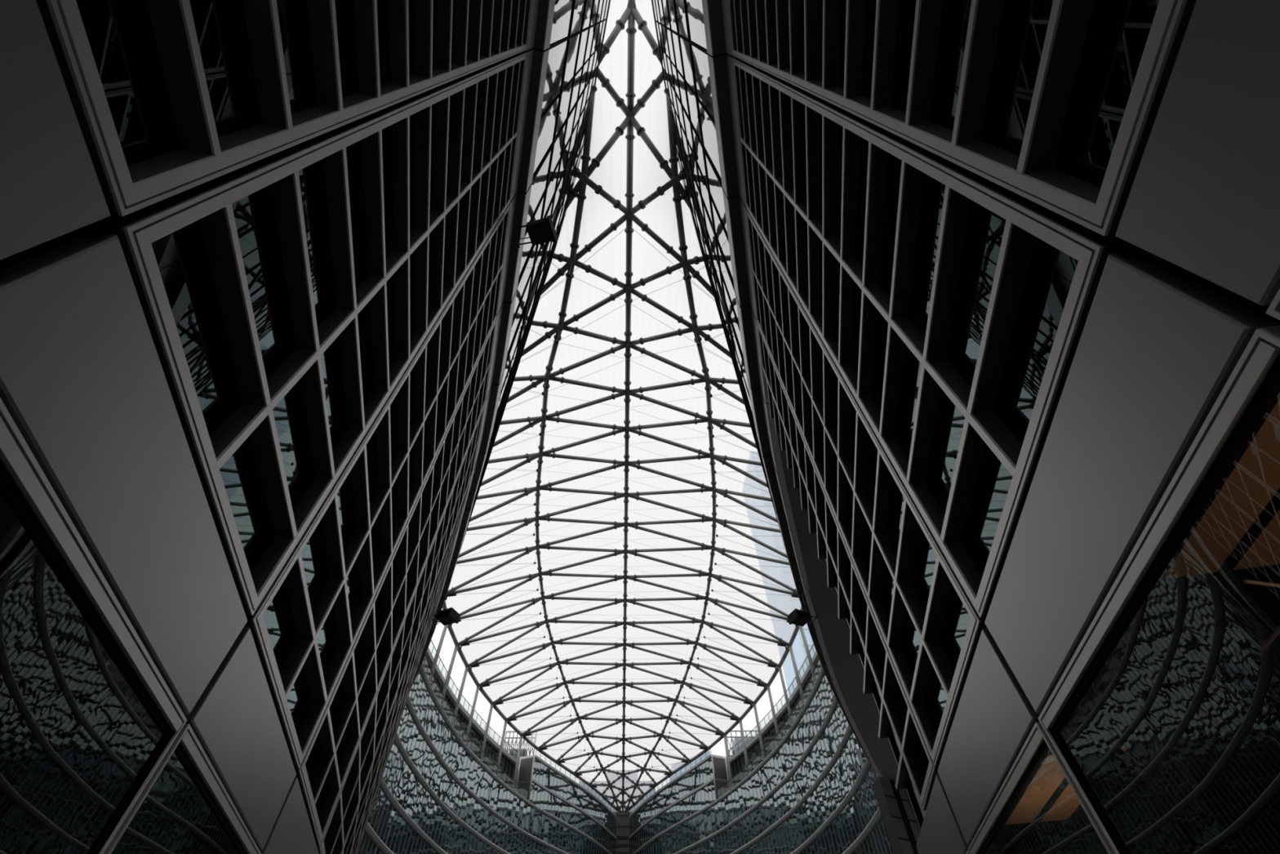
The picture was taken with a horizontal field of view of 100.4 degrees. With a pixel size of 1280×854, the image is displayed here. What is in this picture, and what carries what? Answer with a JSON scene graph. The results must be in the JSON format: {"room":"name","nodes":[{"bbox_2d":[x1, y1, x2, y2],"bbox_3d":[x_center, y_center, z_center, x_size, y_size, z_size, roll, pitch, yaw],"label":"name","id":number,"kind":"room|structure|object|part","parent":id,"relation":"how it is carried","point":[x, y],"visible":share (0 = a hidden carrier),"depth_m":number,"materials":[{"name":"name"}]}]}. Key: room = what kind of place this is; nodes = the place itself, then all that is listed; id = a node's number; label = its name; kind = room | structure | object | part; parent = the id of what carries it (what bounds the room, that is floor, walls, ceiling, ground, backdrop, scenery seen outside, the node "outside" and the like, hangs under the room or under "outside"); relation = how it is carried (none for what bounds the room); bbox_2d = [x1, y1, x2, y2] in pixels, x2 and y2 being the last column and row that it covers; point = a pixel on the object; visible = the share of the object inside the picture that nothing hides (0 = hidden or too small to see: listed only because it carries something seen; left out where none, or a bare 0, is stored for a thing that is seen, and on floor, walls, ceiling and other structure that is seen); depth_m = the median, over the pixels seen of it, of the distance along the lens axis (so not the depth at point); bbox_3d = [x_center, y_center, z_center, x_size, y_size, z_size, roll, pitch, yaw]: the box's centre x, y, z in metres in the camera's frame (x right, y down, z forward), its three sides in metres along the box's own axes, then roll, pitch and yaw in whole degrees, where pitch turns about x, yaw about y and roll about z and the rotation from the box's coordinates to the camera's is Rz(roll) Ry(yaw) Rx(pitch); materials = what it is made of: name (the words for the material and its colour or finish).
{"room":"building atrium","nodes":[
{"label":"building atrium","id":0,"kind":"room"},
{"bbox_2d":[0,631,188,853],"bbox_3d":[-6.449,4.251,9.653,3.598,8.050,28.227,16,-54,-13],"label":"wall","id":1,"kind":"structure","parent":0,"point":[43,747],"depth_m":2.43,"materials":[{"name":"black glass"}]},
{"bbox_2d":[0,0,110,260],"bbox_3d":[-1.270,-1.227,0.689,0.110,0.462,2.028,11,-53,-9],"label":"panel","id":2,"kind":"object","parent":1,"relation":"attached to","point":[51,188],"visible":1,"depth_m":1.25,"materials":[{"name":"metal"}]},
{"bbox_2d":[0,233,247,715],"bbox_3d":[-1.789,0.353,1.928,0.110,0.462,2.011,11,-53,-10],"label":"panel","id":3,"kind":"object","parent":1,"relation":"attached to","point":[83,382],"visible":0.87,"depth_m":1.65,"materials":[{"name":"metal"}]},
{"bbox_2d":[184,625,296,850],"bbox_3d":[-2.329,1.932,3.164,0.110,0.462,2.032,12,-53,-10],"label":"panel","id":4,"kind":"object","parent":1,"relation":"attached to","point":[235,721],"visible":0.82,"depth_m":2.96,"materials":[{"name":"metal"}]},
{"bbox_2d":[0,50,524,853],"bbox_3d":[-4.994,5.440,8.924,1.272,10.600,28.352,16,-54,-13],"label":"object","id":5,"kind":"structure","parent":1,"relation":"attached to","point":[70,826],"depth_m":2.01,"materials":[{"name":"black metal"}]},
{"bbox_2d":[35,0,531,216],"bbox_3d":[-1.323,-3.688,3.809,0.128,7.420,2.048,11,-53,-9],"label":"louvred window","id":6,"kind":"structure","parent":1,"relation":"in","point":[169,98],"depth_m":1.98,"materials":[{"name":"black glass"}]},
{"bbox_3d":[-1.375,-3.698,3.800,0.020,7.320,1.963,11,-53,-9],"label":"glass pane","id":7,"kind":"part","parent":6,"relation":"part of","materials":[{"name":"black glass"}]},
{"bbox_2d":[259,775,317,853],"bbox_3d":[-2.880,3.475,4.372,0.110,0.462,1.930,12,-53,-10],"label":"panel","id":8,"kind":"object","parent":1,"relation":"attached to","point":[291,833],"visible":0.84,"depth_m":4.10,"materials":[{"name":"metal"}]},
{"bbox_2d":[111,52,526,615],"bbox_3d":[-1.843,-2.108,5.047,0.128,7.420,2.031,11,-53,-10],"label":"louvred window","id":9,"kind":"structure","parent":1,"relation":"in","point":[284,300],"depth_m":2.90,"materials":[{"name":"black glass"}]},
{"bbox_3d":[-1.895,-2.118,5.038,0.020,7.320,1.946,11,-53,-10],"label":"glass pane","id":10,"kind":"part","parent":9,"relation":"part of","materials":[{"name":"black glass"}]},
{"bbox_2d":[245,204,510,768],"bbox_3d":[-2.382,-0.529,6.283,0.128,7.420,2.052,12,-53,-10],"label":"louvred window","id":11,"kind":"structure","parent":1,"relation":"in","point":[304,630],"depth_m":4.55,"materials":[{"name":"black glass"}]},
{"bbox_3d":[-2.434,-0.540,6.274,0.020,7.320,1.967,12,-53,-10],"label":"glass pane","id":12,"kind":"part","parent":11,"relation":"part of","materials":[{"name":"black glass"}]},
{"bbox_2d":[295,318,496,845],"bbox_3d":[-2.933,1.013,7.491,0.128,7.420,1.950,12,-53,-10],"label":"louvred window","id":13,"kind":"structure","parent":1,"relation":"in","point":[322,773],"depth_m":6.07,"materials":[{"name":"black glass"}]},
{"bbox_3d":[-2.985,1.002,7.481,0.020,7.320,1.865,12,-53,-10],"label":"glass pane","id":14,"kind":"part","parent":13,"relation":"part of","materials":[{"name":"black glass"}]},
{"bbox_2d":[355,580,444,853],"bbox_3d":[-5.738,7.170,12.302,0.128,7.420,2.066,17,-54,-14],"label":"louvred window","id":15,"kind":"structure","parent":1,"relation":"in","point":[406,700],"depth_m":12.52,"materials":[{"name":"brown metal"}]},
{"bbox_2d":[432,607,460,625],"bbox_3d":[-5.257,5.111,14.253,0.748,0.298,0.420,-18,-54,13],"label":"floodlight","id":16,"kind":"object","parent":15,"relation":"attached to","point":[446,616],"visible":0.91,"depth_m":14.15,"materials":[{"name":"black paint"}]},
{"bbox_2d":[317,403,484,853],"bbox_3d":[-3.531,2.540,8.686,0.128,7.420,2.042,14,-53,-12],"label":"louvred window","id":17,"kind":"structure","parent":1,"relation":"in","point":[336,833],"depth_m":7.63,"materials":[{"name":"brown metal"}]},
{"bbox_3d":[-3.582,2.528,8.675,0.020,7.320,1.958,14,-53,-12],"label":"glass pane","id":18,"kind":"part","parent":17,"relation":"part of","materials":[{"name":"black glass"}]},
{"bbox_2d":[350,530,457,853],"bbox_3d":[-4.970,5.630,11.100,0.128,7.420,2.064,16,-54,-13],"label":"louvred window","id":19,"kind":"structure","parent":1,"relation":"in","point":[362,823],"depth_m":10.96,"materials":[{"name":"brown metal"}]},
{"bbox_2d":[342,475,471,853],"bbox_3d":[-4.223,4.087,9.895,0.128,7.420,2.057,16,-54,-13],"label":"louvred window","id":20,"kind":"structure","parent":1,"relation":"in","point":[352,834],"depth_m":9.33,"materials":[{"name":"brown metal"}]},
{"bbox_2d":[410,0,555,688],"bbox_3d":[-8.265,7.304,18.008,2.185,1.325,43.728,18,-54,-15],"label":"beam","id":21,"kind":"structure","parent":1,"relation":"on","point":[541,16],"depth_m":9.52,"materials":[{"name":"metal"}]},
{"bbox_2d":[514,215,557,248],"bbox_3d":[-1.905,-3.458,9.522,0.748,0.298,0.420,-11,-52,7],"label":"floodlight","id":22,"kind":"object","parent":1,"relation":"attached to","point":[540,231],"visible":0.95,"depth_m":9.43,"materials":[{"name":"black paint"}]},
{"bbox_2d":[0,498,236,853],"bbox_3d":[-4.133,2.169,2.962,3.547,0.035,15.728,13,-53,-11],"label":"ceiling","id":23,"kind":"structure","parent":0,"point":[18,557],"depth_m":1.94,"materials":[{"name":"black metal"}]},
{"bbox_2d":[457,0,610,559],"bbox_3d":[-8.320,-0.962,28.565,1.967,25.450,43.730,18,-54,-15],"label":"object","id":24,"kind":"structure","parent":0,"point":[579,26],"depth_m":14.50,"materials":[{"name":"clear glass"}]},
{"bbox_3d":[-8.470,-8.731,38.419,1.967,0.350,43.730,18,-54,-15],"label":"cap rail","id":25,"kind":"part","parent":24,"relation":"part of","materials":[{"name":"black paint"}]},
{"bbox_2d":[442,0,802,817],"bbox_3d":[-1.883,24.496,66.599,42.600,11.010,131.528,1,-52,-1],"label":"roof","id":26,"kind":"structure","parent":0,"point":[623,590],"depth_m":57.87,"materials":[{"name":"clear glass"}]},
{"bbox_2d":[651,0,782,536],"bbox_3d":[6.880,-0.778,28.941,1.967,25.450,43.742,-17,-53,12],"label":"wall","id":27,"kind":"structure","parent":0,"point":[679,24],"depth_m":14.49,"materials":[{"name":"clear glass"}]},
{"bbox_3d":[6.730,-8.547,38.795,1.967,0.350,43.742,-17,-53,12],"label":"cap rail","id":28,"kind":"part","parent":27,"relation":"part of","materials":[{"name":"black paint"}]},
{"bbox_2d":[777,433,897,781],"bbox_3d":[18.174,12.283,21.670,32.325,0.250,34.750,1,-52,-1],"label":"wall","id":29,"kind":"structure","parent":0,"point":[848,669],"depth_m":17.11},
{"bbox_2d":[791,462,923,828],"bbox_3d":[13.765,2.714,7.099,22.050,10.660,0.200,1,-52,-1],"label":"wall","id":30,"kind":"structure","parent":0,"point":[913,800],"depth_m":5.84,"materials":[{"name":"black"}]},
{"bbox_2d":[786,589,818,626],"bbox_3d":[4.458,4.989,14.859,0.748,1.118,0.420,19,-54,-15],"label":"floodlight","id":31,"kind":"object","parent":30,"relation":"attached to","point":[798,617],"visible":1,"depth_m":14.45,"materials":[{"name":"black paint"}]},
{"bbox_2d":[757,322,937,830],"bbox_3d":[2.533,1.106,7.647,0.138,7.420,2.038,-11,-52,8],"label":"louvred window","id":32,"kind":"structure","parent":30,"relation":"in","point":[916,763],"depth_m":6.19,"materials":[{"name":"brown metal"}]},
{"bbox_3d":[2.707,1.486,7.950,0.025,7.420,1.013,-11,-52,8],"label":"plate","id":33,"kind":"part","parent":32,"relation":"part of","materials":[{"name":"metal"}]},
{"bbox_3d":[2.464,0.712,7.335,0.020,7.320,0.943,-11,-52,8],"label":"glass pane","id":34,"kind":"part","parent":32,"relation":"part of","materials":[{"name":"black glass"}]},
{"bbox_2d":[915,773,969,853],"bbox_3d":[2.559,3.535,4.502,0.110,0.462,1.930,-11,-52,8],"label":"panel","id":35,"kind":"object","parent":30,"relation":"attached to","point":[940,833],"visible":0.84,"depth_m":4.23,"materials":[{"name":"metal"}]},
{"bbox_2d":[871,776,919,853],"bbox_3d":[19.970,23.893,23.891,21.842,10.660,0.923,26,-56,-20],"label":"beam","id":36,"kind":"structure","parent":0,"point":[900,822],"depth_m":23.41,"materials":[{"name":"black metal"}]},
{"bbox_2d":[986,566,1262,853],"bbox_3d":[3.171,-0.007,1.357,3.295,0.035,9.666,-10,-52,7],"label":"ceiling","id":37,"kind":"structure","parent":0,"point":[1171,593],"depth_m":1.99,"materials":[{"name":"black"}]},
{"bbox_2d":[1004,743,1128,824],"bbox_3d":[2.201,1.908,2.815,0.351,0.020,1.050,-10,-52,7],"label":"board","id":38,"kind":"object","parent":37,"relation":"attached to","point":[1050,775],"visible":0.41,"depth_m":2.88,"materials":[{"name":"brown wood"}]},
{"bbox_2d":[1162,398,1279,578],"bbox_3d":[2.430,-1.686,-0.016,2.711,0.020,5.023,-10,-52,7],"label":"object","id":39,"kind":"object","parent":37,"relation":"attached to","point":[1255,479],"visible":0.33,"depth_m":1.49,"materials":[{"name":"brown wood"}]},
{"bbox_2d":[1242,579,1279,650],"bbox_3d":[2.567,-0.374,0.944,1.913,0.026,3.380,-10,-52,7],"label":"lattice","id":40,"kind":"object","parent":39,"relation":"hanging from","point":[1277,632],"visible":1,"depth_m":1.74,"materials":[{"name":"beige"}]},
{"bbox_3d":[2.807,0.611,1.734,1.987,0.011,0.359,1,-52,-1],"label":"rod","id":41,"kind":"part","parent":40,"relation":"part of","materials":[{"name":"beige wood"}]},
{"bbox_3d":[1.716,-0.372,0.923,0.011,0.011,3.007,-13,-53,9],"label":"rod","id":42,"kind":"part","parent":40,"relation":"part of","materials":[{"name":"beige"}]},
{"bbox_2d":[1030,564,1279,853],"bbox_3d":[3.140,-2.485,4.488,2.660,8.050,9.659,-10,-52,7],"label":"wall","id":43,"kind":"structure","parent":0,"point":[1206,748],"depth_m":2.47,"materials":[{"name":"black glass"}]},
{"bbox_2d":[702,0,888,779],"bbox_3d":[7.173,7.482,18.383,2.240,1.325,43.740,-17,-53,12],"label":"beam","id":44,"kind":"structure","parent":43,"relation":"on","point":[716,13],"depth_m":10.28,"materials":[{"name":"metal"}]},
{"bbox_2d":[746,208,986,766],"bbox_3d":[2.060,-0.480,6.389,0.128,7.420,2.052,-10,-52,7],"label":"louvred window","id":45,"kind":"structure","parent":43,"relation":"in","point":[931,628],"depth_m":4.69,"materials":[{"name":"black glass"}]},
{"bbox_3d":[2.112,-0.490,6.383,0.020,7.320,1.967,-10,-52,7],"label":"glass pane","id":46,"kind":"part","parent":45,"relation":"part of","materials":[{"name":"black glass"}]},
{"bbox_2d":[733,57,1113,617],"bbox_3d":[1.615,-2.070,5.130,0.128,7.420,2.031,-10,-52,7],"label":"louvred window","id":47,"kind":"structure","parent":43,"relation":"in","point":[953,309],"depth_m":3.02,"materials":[{"name":"black glass"}]},
{"bbox_3d":[1.668,-2.079,5.123,0.020,7.320,1.946,-10,-52,7],"label":"glass pane","id":48,"kind":"part","parent":47,"relation":"part of","materials":[{"name":"black glass"}]},
{"bbox_2d":[937,626,1039,844],"bbox_3d":[2.101,1.981,3.270,0.110,0.462,2.032,-10,-52,7],"label":"panel","id":49,"kind":"object","parent":43,"relation":"attached to","point":[994,717],"visible":0.82,"depth_m":3.06,"materials":[{"name":"metal"}]},
{"bbox_2d":[734,56,1279,853],"bbox_3d":[1.679,-1.431,3.610,0.346,10.600,9.738,-10,-52,7],"label":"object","id":50,"kind":"structure","parent":43,"relation":"attached to","point":[1136,811],"depth_m":2.06,"materials":[{"name":"black metal"}]},
{"bbox_2d":[728,0,1196,235],"bbox_3d":[1.190,-3.660,3.869,0.128,7.420,2.048,-10,-52,7],"label":"louvred window","id":51,"kind":"structure","parent":50,"relation":"attached to","point":[1055,104],"depth_m":2.04,"materials":[{"name":"black glass"}]},
{"bbox_3d":[1.243,-3.669,3.863,0.020,7.320,1.963,-10,-52,7],"label":"glass pane","id":52,"kind":"part","parent":51,"relation":"part of","materials":[{"name":"black glass"}]},
{"bbox_2d":[984,253,1276,713],"bbox_3d":[1.657,0.392,2.010,0.110,0.462,2.011,-10,-52,7],"label":"panel","id":53,"kind":"object","parent":43,"relation":"attached to","point":[1157,349],"visible":0.88,"depth_m":1.71,"materials":[{"name":"metal"}]},
{"bbox_2d":[1115,0,1279,306],"bbox_3d":[1.232,-1.200,0.749,0.110,0.462,2.028,-10,-52,7],"label":"panel","id":54,"kind":"object","parent":43,"relation":"attached to","point":[1203,199],"visible":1,"depth_m":1.22,"materials":[{"name":"metal"}]},
{"bbox_3d":[-1.701,57.984,43.522,90.000,0.200,185.000,1,-52,-1],"label":"floor","id":55,"kind":"structure","parent":0,"visible":0},
{"bbox_2d":[0,397,186,853],"bbox_3d":[-1.766,1.334,0.686,0.100,2.668,2.026,11,-53,-10],"label":"window frame","id":56,"kind":"structure","parent":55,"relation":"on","point":[26,492],"depth_m":1.69,"materials":[{"name":"metal"}]},
{"bbox_2d":[103,723,261,853],"bbox_3d":[-2.305,2.912,1.922,0.100,2.668,2.047,12,-53,-10],"label":"window frame","id":57,"kind":"structure","parent":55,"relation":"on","point":[186,748],"depth_m":2.62,"materials":[{"name":"metal"}]},
{"bbox_2d":[357,640,617,853],"bbox_3d":[-17.655,53.261,63.223,29.043,36.970,92.149,1,-52,-1],"label":"patterned wall","id":58,"kind":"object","parent":55,"relation":"on","point":[435,794],"visible":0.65,"depth_m":66.31,"materials":[{"name":"silver metal"}]},
{"bbox_2d":[427,624,448,684],"bbox_3d":[-22.799,25.352,60.295,0.700,7.450,0.700,1,-52,-1],"label":"column","id":59,"kind":"structure","parent":58,"relation":"on","point":[444,630],"depth_m":59.96,"materials":[{"name":"grey metal"}]},
{"bbox_2d":[439,645,457,707],"bbox_3d":[-22.772,29.476,63.547,0.700,7.450,0.700,1,-52,-1],"label":"column","id":60,"kind":"structure","parent":58,"relation":"on","point":[442,699],"depth_m":63.23,"materials":[{"name":"grey metal"}]},
{"bbox_2d":[451,666,468,727],"bbox_3d":[-22.546,33.602,66.804,0.700,7.450,0.700,1,-52,-1],"label":"column","id":61,"kind":"structure","parent":58,"relation":"on","point":[466,668],"depth_m":66.65,"materials":[{"name":"grey metal"}]},
{"bbox_2d":[464,686,479,746],"bbox_3d":[-22.070,37.732,70.066,0.700,7.450,0.700,1,-52,-1],"label":"column","id":62,"kind":"structure","parent":58,"relation":"on","point":[466,738],"depth_m":69.80,"materials":[{"name":"grey metal"}]},
{"bbox_3d":[-22.517,30.284,67.066,4.958,1.170,56.856,-2,-52,1],"label":"railing","id":63,"kind":"part","parent":58,"relation":"part of","materials":[{"name":"grey metal"}]},
{"bbox_3d":[-20.145,33.591,62.833,4.820,1.170,55.270,-2,-52,1],"label":"railing","id":64,"kind":"part","parent":58,"relation":"part of","materials":[{"name":"grey metal"}]},
{"bbox_2d":[479,704,493,762],"bbox_3d":[-21.094,41.867,73.341,0.700,7.450,0.700,1,-52,-1],"label":"column","id":65,"kind":"structure","parent":58,"relation":"on","point":[491,705],"depth_m":73.01,"materials":[{"name":"grey metal"}]},
{"bbox_2d":[494,720,506,777],"bbox_3d":[-19.918,46.004,76.620,0.700,7.450,0.700,1,-52,-1],"label":"column","id":66,"kind":"structure","parent":58,"relation":"on","point":[505,722],"depth_m":76.41,"materials":[{"name":"grey metal"}]},
{"bbox_2d":[511,735,522,791],"bbox_3d":[-18.342,50.145,79.909,0.700,7.450,0.700,1,-52,-1],"label":"column","id":67,"kind":"structure","parent":58,"relation":"on","point":[521,737],"depth_m":79.59,"materials":[{"name":"grey metal"}]},
{"bbox_2d":[502,730,534,758],"bbox_3d":[-20.743,57.085,92.344,5.440,6.394,5.101,1,-52,-1],"label":"screen","id":68,"kind":"object","parent":58,"relation":"on","point":[523,752],"visible":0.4,"depth_m":91.32,"materials":[{"name":"grey paint"}]},
{"bbox_3d":[-19.445,55.058,82.938,6.124,6.550,0.265,-18,-54,13],"label":"frame","id":69,"kind":"part","parent":58,"relation":"part of","materials":[{"name":"silver metal"}]},
{"bbox_3d":[-10.197,63.349,94.308,0.947,0.820,32.154,-18,-54,13],"label":"railing","id":70,"kind":"part","parent":58,"relation":"part of","materials":[{"name":"grey metal"}]},
{"bbox_2d":[615,812,630,853],"bbox_3d":[-3.185,88.641,91.227,4.000,36.800,5.750,1,-52,-1],"label":"column","id":71,"kind":"object","parent":55,"relation":"on","point":[622,828],"visible":0.8,"depth_m":101.67,"materials":[{"name":"grey metal"}]},
{"bbox_2d":[628,643,893,853],"bbox_3d":[13.391,53.605,63.967,29.043,36.970,92.149,1,-52,-1],"label":"patterned wall","id":72,"kind":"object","parent":55,"relation":"on","point":[812,792],"visible":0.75,"depth_m":66.19,"materials":[{"name":"silver metal"}]},
{"bbox_3d":[4.231,63.509,94.653,0.947,0.820,32.154,20,-55,-16],"label":"railing","id":73,"kind":"part","parent":72,"relation":"part of","materials":[{"name":"grey metal"}]},
{"bbox_3d":[14.195,55.431,83.744,6.124,6.550,0.265,19,-54,-15],"label":"frame","id":74,"kind":"part","parent":72,"relation":"part of","materials":[{"name":"silver metal"}]},
{"bbox_2d":[724,735,733,789],"bbox_3d":[13.347,50.497,80.669,0.700,7.450,0.700,1,-52,-1],"label":"column","id":75,"kind":"structure","parent":72,"relation":"on","point":[725,736],"depth_m":80.31,"materials":[{"name":"grey metal"}]},
{"bbox_2d":[726,729,757,757],"bbox_3d":[18.619,57.512,93.280,7.190,6.394,5.125,1,-52,-1],"label":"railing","id":76,"kind":"object","parent":72,"relation":"on","point":[736,739],"visible":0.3,"depth_m":93.25,"materials":[{"name":"grey metal"}]},
{"bbox_2d":[738,720,750,775],"bbox_3d":[15.170,46.393,77.461,0.700,7.450,0.700,1,-52,-1],"label":"column","id":77,"kind":"structure","parent":72,"relation":"on","point":[740,722],"depth_m":77.24,"materials":[{"name":"grey metal"}]},
{"bbox_2d":[753,703,765,760],"bbox_3d":[16.593,42.285,74.244,0.700,7.450,0.700,1,-52,-1],"label":"column","id":78,"kind":"structure","parent":72,"relation":"on","point":[754,705],"depth_m":73.90,"materials":[{"name":"grey metal"}]},
{"bbox_3d":[16.332,33.996,63.707,4.820,1.170,55.270,3,-52,-3],"label":"railing","id":79,"kind":"part","parent":72,"relation":"part of","materials":[{"name":"grey metal"}]},
{"bbox_3d":[18.572,30.740,68.051,4.958,1.170,56.856,3,-52,-3],"label":"railing","id":80,"kind":"part","parent":72,"relation":"part of","materials":[{"name":"grey metal"}]},
{"bbox_2d":[766,686,781,744],"bbox_3d":[17.816,38.174,71.022,0.700,7.450,0.700,1,-52,-1],"label":"column","id":81,"kind":"structure","parent":72,"relation":"on","point":[768,687],"depth_m":70.72,"materials":[{"name":"grey metal"}]},
{"bbox_2d":[777,666,793,726],"bbox_3d":[18.540,34.058,67.788,0.700,7.450,0.700,1,-52,-1],"label":"column","id":82,"kind":"structure","parent":72,"relation":"on","point":[784,686],"depth_m":67.58,"materials":[{"name":"grey metal"}]},
{"bbox_2d":[788,645,805,706],"bbox_3d":[19.013,29.940,64.549,0.700,7.450,0.700,1,-52,-1],"label":"column","id":83,"kind":"structure","parent":72,"relation":"on","point":[793,658],"depth_m":64.24,"materials":[{"name":"grey metal"}]},
{"bbox_2d":[799,626,817,684],"bbox_3d":[19.287,25.819,61.304,0.700,7.450,0.700,1,-52,-1],"label":"column","id":84,"kind":"structure","parent":72,"relation":"on","point":[808,654],"depth_m":60.97,"materials":[{"name":"grey metal"}]},
{"bbox_2d":[782,623,816,696],"bbox_3d":[46.824,49.399,111.863,29.900,116.600,16.200,1,-52,-1],"label":"glass tower","id":85,"kind":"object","parent":55,"relation":"on","point":[798,648],"visible":0.04,"depth_m":108.90,"materials":[{"name":"blue"}]},
{"bbox_2d":[968,721,1115,853],"bbox_3d":[2.115,2.962,2.028,0.100,2.668,2.047,-10,-52,7],"label":"window frame","id":86,"kind":"structure","parent":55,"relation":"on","point":[1037,745],"depth_m":2.73,"materials":[{"name":"metal"}]},
{"bbox_2d":[1038,324,1279,853],"bbox_3d":[1.671,1.372,0.768,0.100,2.668,2.026,-10,-52,7],"label":"window frame","id":87,"kind":"structure","parent":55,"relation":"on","point":[1251,391],"depth_m":1.56,"materials":[{"name":"metal"}]},
{"bbox_2d":[1265,288,1279,319],"bbox_3d":[1.246,-0.219,-0.493,0.100,2.668,2.043,-10,-52,7],"label":"window frame","id":88,"kind":"structure","parent":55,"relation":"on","point":[1273,310],"depth_m":1.16,"materials":[{"name":"metal"}]},
{"label":"outside","id":89,"kind":"structure","parent":0,"visible":0},
{"bbox_2d":[579,781,655,813],"bbox_3d":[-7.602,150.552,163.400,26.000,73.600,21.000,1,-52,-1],"label":"railing","id":90,"kind":"object","parent":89,"point":[581,783],"visible":0.05,"depth_m":180.37,"materials":[{"name":"grey metal"}]},
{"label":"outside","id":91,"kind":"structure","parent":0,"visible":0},
{"bbox_2d":[669,751,710,782],"bbox_3d":[18.397,147.258,165.338,14.000,80.100,15.000,1,-52,-1],"label":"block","id":92,"kind":"object","parent":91,"point":[704,756],"visible":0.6,"depth_m":188.43,"materials":[{"name":"blue"}]}
]}

